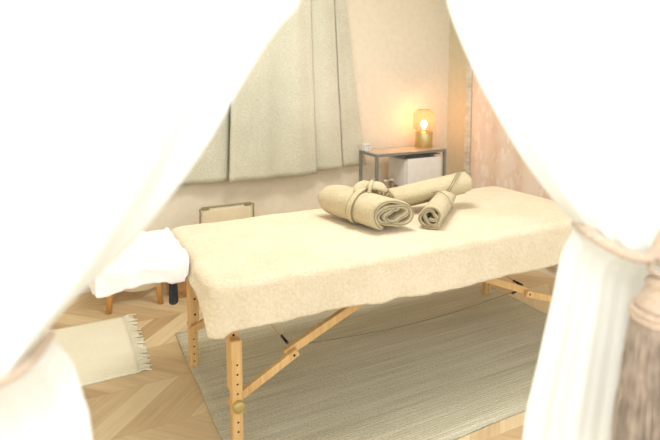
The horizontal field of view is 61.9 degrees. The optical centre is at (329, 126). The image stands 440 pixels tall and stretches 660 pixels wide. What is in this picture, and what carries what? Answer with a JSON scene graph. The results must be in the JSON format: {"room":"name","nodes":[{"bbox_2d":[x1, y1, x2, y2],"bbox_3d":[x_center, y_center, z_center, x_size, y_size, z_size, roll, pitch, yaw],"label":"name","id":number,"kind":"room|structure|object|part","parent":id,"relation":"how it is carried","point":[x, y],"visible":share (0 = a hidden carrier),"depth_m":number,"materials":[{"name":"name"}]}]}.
{"room":"spa","nodes":[
{"label":"spa","id":0,"kind":"room"},
{"bbox_2d":[144,0,449,231],"bbox_3d":[-0.956,-0.248,3.435,4.393,2.400,0.100,-3,7,-27],"label":"wall","id":1,"kind":"structure","parent":0,"point":[400,48],"depth_m":4.04,"materials":[{"name":"paint"}]},
{"bbox_2d":[81,286,90,292],"bbox_3d":[-0.931,0.921,3.514,4.193,0.060,0.012,-3,7,-27],"label":"baseboard","id":2,"kind":"structure","parent":1,"relation":"attached to","point":[87,289],"depth_m":3.25,"materials":[{"name":"paint"}]},
{"bbox_3d":[-0.484,-1.087,3.471,1.950,0.024,0.102,-3,7,-27],"label":"curtain rod","id":3,"kind":"object","parent":1,"relation":"attached to","visible":0},
{"bbox_2d":[179,0,366,185],"bbox_3d":[-0.483,-0.364,3.512,1.721,1.420,0.102,-3,7,-27],"label":"window curtain","id":4,"kind":"object","parent":3,"relation":"hanging from","point":[295,112],"visible":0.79,"depth_m":3.62,"materials":[{"name":"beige fabric"}]},
{"bbox_3d":[-0.924,-0.341,3.301,0.742,1.419,0.039,-3,7,-28],"label":"fabric panel","id":5,"kind":"part","parent":4,"relation":"part of","materials":[{"name":"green fabric"}]},
{"bbox_3d":[-0.359,-0.368,3.544,0.633,1.419,0.046,-3,7,-27],"label":"fabric panel","id":6,"kind":"part","parent":4,"relation":"part of","materials":[{"name":"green fabric"}]},
{"bbox_3d":[-0.038,-0.396,3.748,0.301,1.408,0.034,-3,7,-27],"label":"fabric panel","id":7,"kind":"part","parent":4,"relation":"part of","materials":[{"name":"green fabric"}]},
{"bbox_3d":[0.143,-0.413,3.870,0.286,1.401,0.026,-3,7,-27],"label":"fabric panel","id":8,"kind":"part","parent":4,"relation":"part of","materials":[{"name":"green fabric"}]},
{"bbox_2d":[49,270,555,439],"bbox_3d":[0.042,1.185,1.621,4.393,0.050,4.500,-3,7,-27],"label":"floor","id":9,"kind":"structure","parent":0,"point":[166,401],"depth_m":2.30,"materials":[{"name":"brown wood"}]},
{"bbox_2d":[53,314,151,386],"bbox_3d":[-1.377,1.061,2.456,1.054,0.013,0.613,-3,7,-27],"label":"mat","id":10,"kind":"object","parent":9,"relation":"on","point":[103,350],"visible":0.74,"depth_m":2.59,"materials":[{"name":"beige fabric"}]},
{"bbox_2d":[106,284,163,313],"bbox_3d":[-1.138,0.847,3.147,0.340,0.292,0.320,-3,7,-27],"label":"stool","id":11,"kind":"object","parent":9,"relation":"on","point":[109,300],"visible":0.05,"depth_m":2.98,"materials":[{"name":"brown wood"}]},
{"bbox_3d":[-1.195,0.892,2.986,0.039,0.237,0.071,2,7,17],"label":"leg","id":12,"kind":"part","parent":11,"relation":"part of","materials":[{"name":"brown wood"}]},
{"bbox_2d":[89,227,188,297],"bbox_3d":[-0.733,0.502,2.060,0.328,0.129,0.428,-3,7,-27],"label":"folded cloth","id":13,"kind":"object","parent":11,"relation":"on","point":[156,256],"visible":0.65,"depth_m":1.92,"materials":[{"name":"white fabric"}]},
{"bbox_3d":[-0.972,0.880,3.096,0.072,0.237,0.039,4,7,31],"label":"leg","id":14,"kind":"part","parent":11,"relation":"part of","materials":[{"name":"brown wood"}]},
{"bbox_2d":[166,279,186,297],"bbox_3d":[-0.868,0.885,3.250,0.215,0.188,0.205,-4,7,-30],"label":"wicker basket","id":15,"kind":"object","parent":9,"relation":"on","point":[182,287],"visible":0.09,"depth_m":3.17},
{"bbox_2d":[199,202,254,223],"bbox_3d":[-0.578,0.731,3.313,0.352,0.481,0.268,-3,7,-27],"label":"folding chair","id":16,"kind":"object","parent":9,"relation":"on","point":[206,215],"visible":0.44,"depth_m":3.39,"materials":[{"name":"beige fabric"}]},
{"bbox_2d":[175,282,547,439],"bbox_3d":[0.319,1.048,2.597,1.832,0.008,1.250,-3,7,-27],"label":"area rug","id":17,"kind":"object","parent":9,"relation":"on","point":[453,376],"visible":0.71,"depth_m":2.40,"materials":[{"name":"grey carpet"}]},
{"bbox_2d":[123,276,552,439],"bbox_3d":[0.158,0.750,2.456,2.163,0.615,0.727,-3,7,-27],"label":"massage table","id":18,"kind":"object","parent":17,"relation":"on","point":[238,392],"visible":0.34,"depth_m":1.98,"materials":[{"name":"wood"}]},
{"bbox_3d":[-0.504,0.596,2.088,0.022,0.079,0.614,-3,7,-27],"label":"rail","id":19,"kind":"part","parent":18,"relation":"part of","materials":[{"name":"brown wood"}]},
{"bbox_3d":[-0.590,0.686,2.374,0.036,0.313,0.033,-3,7,-27],"label":"leg","id":20,"kind":"part","parent":18,"relation":"part of","materials":[{"name":"brown wood"}]},
{"bbox_3d":[-0.333,0.742,1.872,0.036,0.313,0.033,-3,7,-27],"label":"leg","id":21,"kind":"part","parent":18,"relation":"part of","materials":[{"name":"brown wood"}]},
{"bbox_3d":[-0.306,0.937,1.843,0.041,0.041,0.024,-3,7,-27],"label":"knob","id":22,"kind":"part","parent":18,"relation":"part of","materials":[{"name":"gold metal"}]},
{"bbox_2d":[170,186,572,338],"bbox_3d":[0.299,0.513,2.492,1.932,0.192,0.783,-3,7,-27],"label":"blanket","id":23,"kind":"object","parent":18,"relation":"on","point":[246,273],"visible":0.76,"depth_m":2.13,"materials":[{"name":"beige fabric"}]},
{"bbox_2d":[318,180,413,229],"bbox_3d":[0.156,0.332,2.432,0.239,0.193,0.430,-5,8,-38],"label":"rolled towel","id":24,"kind":"object","parent":23,"relation":"on","point":[356,205],"visible":1,"depth_m":2.33,"materials":[{"name":"beige fabric"}]},
{"bbox_2d":[385,170,472,205],"bbox_3d":[0.508,0.306,2.656,0.494,0.172,0.134,-2,7,-20],"label":"rolled towel","id":25,"kind":"object","parent":23,"relation":"on","point":[416,193],"visible":0.83,"depth_m":2.61,"materials":[{"name":"beige fabric"}]},
{"bbox_2d":[418,191,455,228],"bbox_3d":[0.504,0.357,2.517,0.133,0.112,0.421,2,7,21],"label":"rolled towel","id":26,"kind":"object","parent":23,"relation":"on","point":[436,210],"visible":0.98,"depth_m":2.36,"materials":[{"name":"beige fabric"}]},
{"bbox_2d":[359,146,445,194],"bbox_3d":[0.525,0.528,3.989,0.595,0.736,0.235,-3,7,-27],"label":"console table","id":27,"kind":"object","parent":9,"relation":"on","point":[407,150],"visible":0.28,"depth_m":3.90,"materials":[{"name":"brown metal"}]},
{"bbox_3d":[0.219,0.542,3.956,0.019,0.716,0.019,-3,7,-27],"label":"leg","id":28,"kind":"part","parent":27,"relation":"part of","materials":[{"name":"grey metal"}]},
{"bbox_2d":[362,143,370,150],"bbox_3d":[0.256,0.143,3.885,0.052,0.052,0.041,-4,7,-33],"label":"desk clock","id":29,"kind":"object","parent":27,"relation":"on","point":[365,146],"visible":1,"depth_m":3.87,"materials":[{"name":"white plastic"}]},
{"bbox_3d":[0.317,0.563,3.765,0.019,0.716,0.019,-3,7,-27],"label":"leg","id":30,"kind":"part","parent":27,"relation":"part of","materials":[{"name":"grey metal"}]},
{"bbox_2d":[383,180,388,188],"bbox_3d":[0.390,0.410,3.870,0.047,0.076,0.047,-3,7,-27],"label":"glass jar","id":31,"kind":"object","parent":27,"relation":"on","point":[385,182],"visible":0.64,"depth_m":3.85,"materials":[{"name":"white"}]},
{"bbox_2d":[388,179,393,187],"bbox_3d":[0.439,0.407,3.940,0.042,0.067,0.042,-3,7,-27],"label":"glass jar","id":32,"kind":"object","parent":27,"relation":"on","point":[391,183],"visible":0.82,"depth_m":3.92,"materials":[{"name":"white"}]},
{"bbox_2d":[388,152,440,185],"bbox_3d":[0.603,0.308,4.026,0.350,0.238,0.257,-3,7,-27],"label":"storage box","id":33,"kind":"object","parent":27,"relation":"on","point":[403,169],"visible":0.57,"depth_m":3.93,"materials":[{"name":"white plastic"}]},
{"bbox_2d":[398,152,440,156],"bbox_3d":[0.606,0.193,4.008,0.350,0.005,0.200,-3,7,-27],"label":"tray","id":34,"kind":"object","parent":33,"relation":"on","point":[424,154],"depth_m":3.98,"materials":[{"name":"grey metal"}]},
{"bbox_3d":[0.672,0.328,3.932,0.295,0.218,0.023,-3,7,-27],"label":"door","id":35,"kind":"part","parent":33,"relation":"part of","materials":[{"name":"white plastic"}]},
{"bbox_2d":[413,109,434,147],"bbox_3d":[0.693,0.010,4.060,0.160,0.279,0.160,-3,7,-27],"label":"table lamp","id":36,"kind":"object","parent":27,"relation":"on","point":[423,137],"visible":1,"depth_m":4.01,"materials":[{"name":"gold metal"}]},
{"bbox_3d":[0.693,-0.046,4.054,0.160,0.156,0.160,-3,7,-27],"label":"lamp shade","id":37,"kind":"part","parent":36,"relation":"part of","materials":[{"name":"orange glass"}]},
{"bbox_3d":[0.830,0.534,4.024,0.019,0.716,0.019,-3,7,-27],"label":"leg","id":38,"kind":"part","parent":27,"relation":"part of","materials":[{"name":"grey metal"}]},
{"bbox_2d":[446,16,558,270],"bbox_3d":[1.622,-0.207,3.067,0.135,2.400,2.900,-3,7,-27],"label":"wall","id":39,"kind":"structure","parent":0,"point":[491,158],"depth_m":4.03,"materials":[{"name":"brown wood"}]},
{"bbox_2d":[538,268,556,277],"bbox_3d":[1.590,0.959,3.173,0.012,0.060,2.888,-3,7,-27],"label":"baseboard","id":40,"kind":"structure","parent":39,"relation":"attached to","point":[548,271],"depth_m":3.52,"materials":[{"name":"paint"}]},
{"bbox_3d":[-0.298,-1.328,2.016,4.393,0.060,3.000,-3,7,-27],"label":"ceiling","id":41,"kind":"structure","parent":0,"visible":0},
{"bbox_2d":[0,0,299,439],"bbox_3d":[-0.298,0.063,0.594,0.687,2.383,0.085,0,6,0],"label":"drape","id":42,"kind":"object","parent":41,"relation":"hanging from","point":[107,107],"visible":0.97,"depth_m":0.58,"materials":[{"name":"white fabric"}]},
{"bbox_2d":[0,329,54,388],"bbox_3d":[-0.359,0.269,0.601,0.109,0.063,0.057,-3,7,-27],"label":"tieback","id":43,"kind":"object","parent":42,"relation":"attached to","point":[28,361],"visible":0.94,"depth_m":0.59,"materials":[{"name":"beige fabric"}]},
{"bbox_2d":[446,0,659,439],"bbox_3d":[0.450,0.035,0.843,0.700,2.383,0.083,0,6,0],"label":"drape","id":44,"kind":"object","parent":41,"relation":"hanging from","point":[573,85],"visible":0.81,"depth_m":0.83,"materials":[{"name":"white fabric"}]},
{"bbox_2d":[571,221,659,439],"bbox_3d":[0.479,0.337,0.845,0.193,0.451,0.128,1,6,5],"label":"tieback","id":45,"kind":"object","parent":44,"relation":"attached to","point":[636,410],"visible":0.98,"depth_m":0.82,"materials":[{"name":"beige fabric"}]},
{"bbox_3d":[0.450,0.155,0.832,0.156,0.088,0.078,3,7,24],"label":"cord","id":46,"kind":"part","parent":45,"relation":"part of","materials":[{"name":"beige fabric"}]}
]}

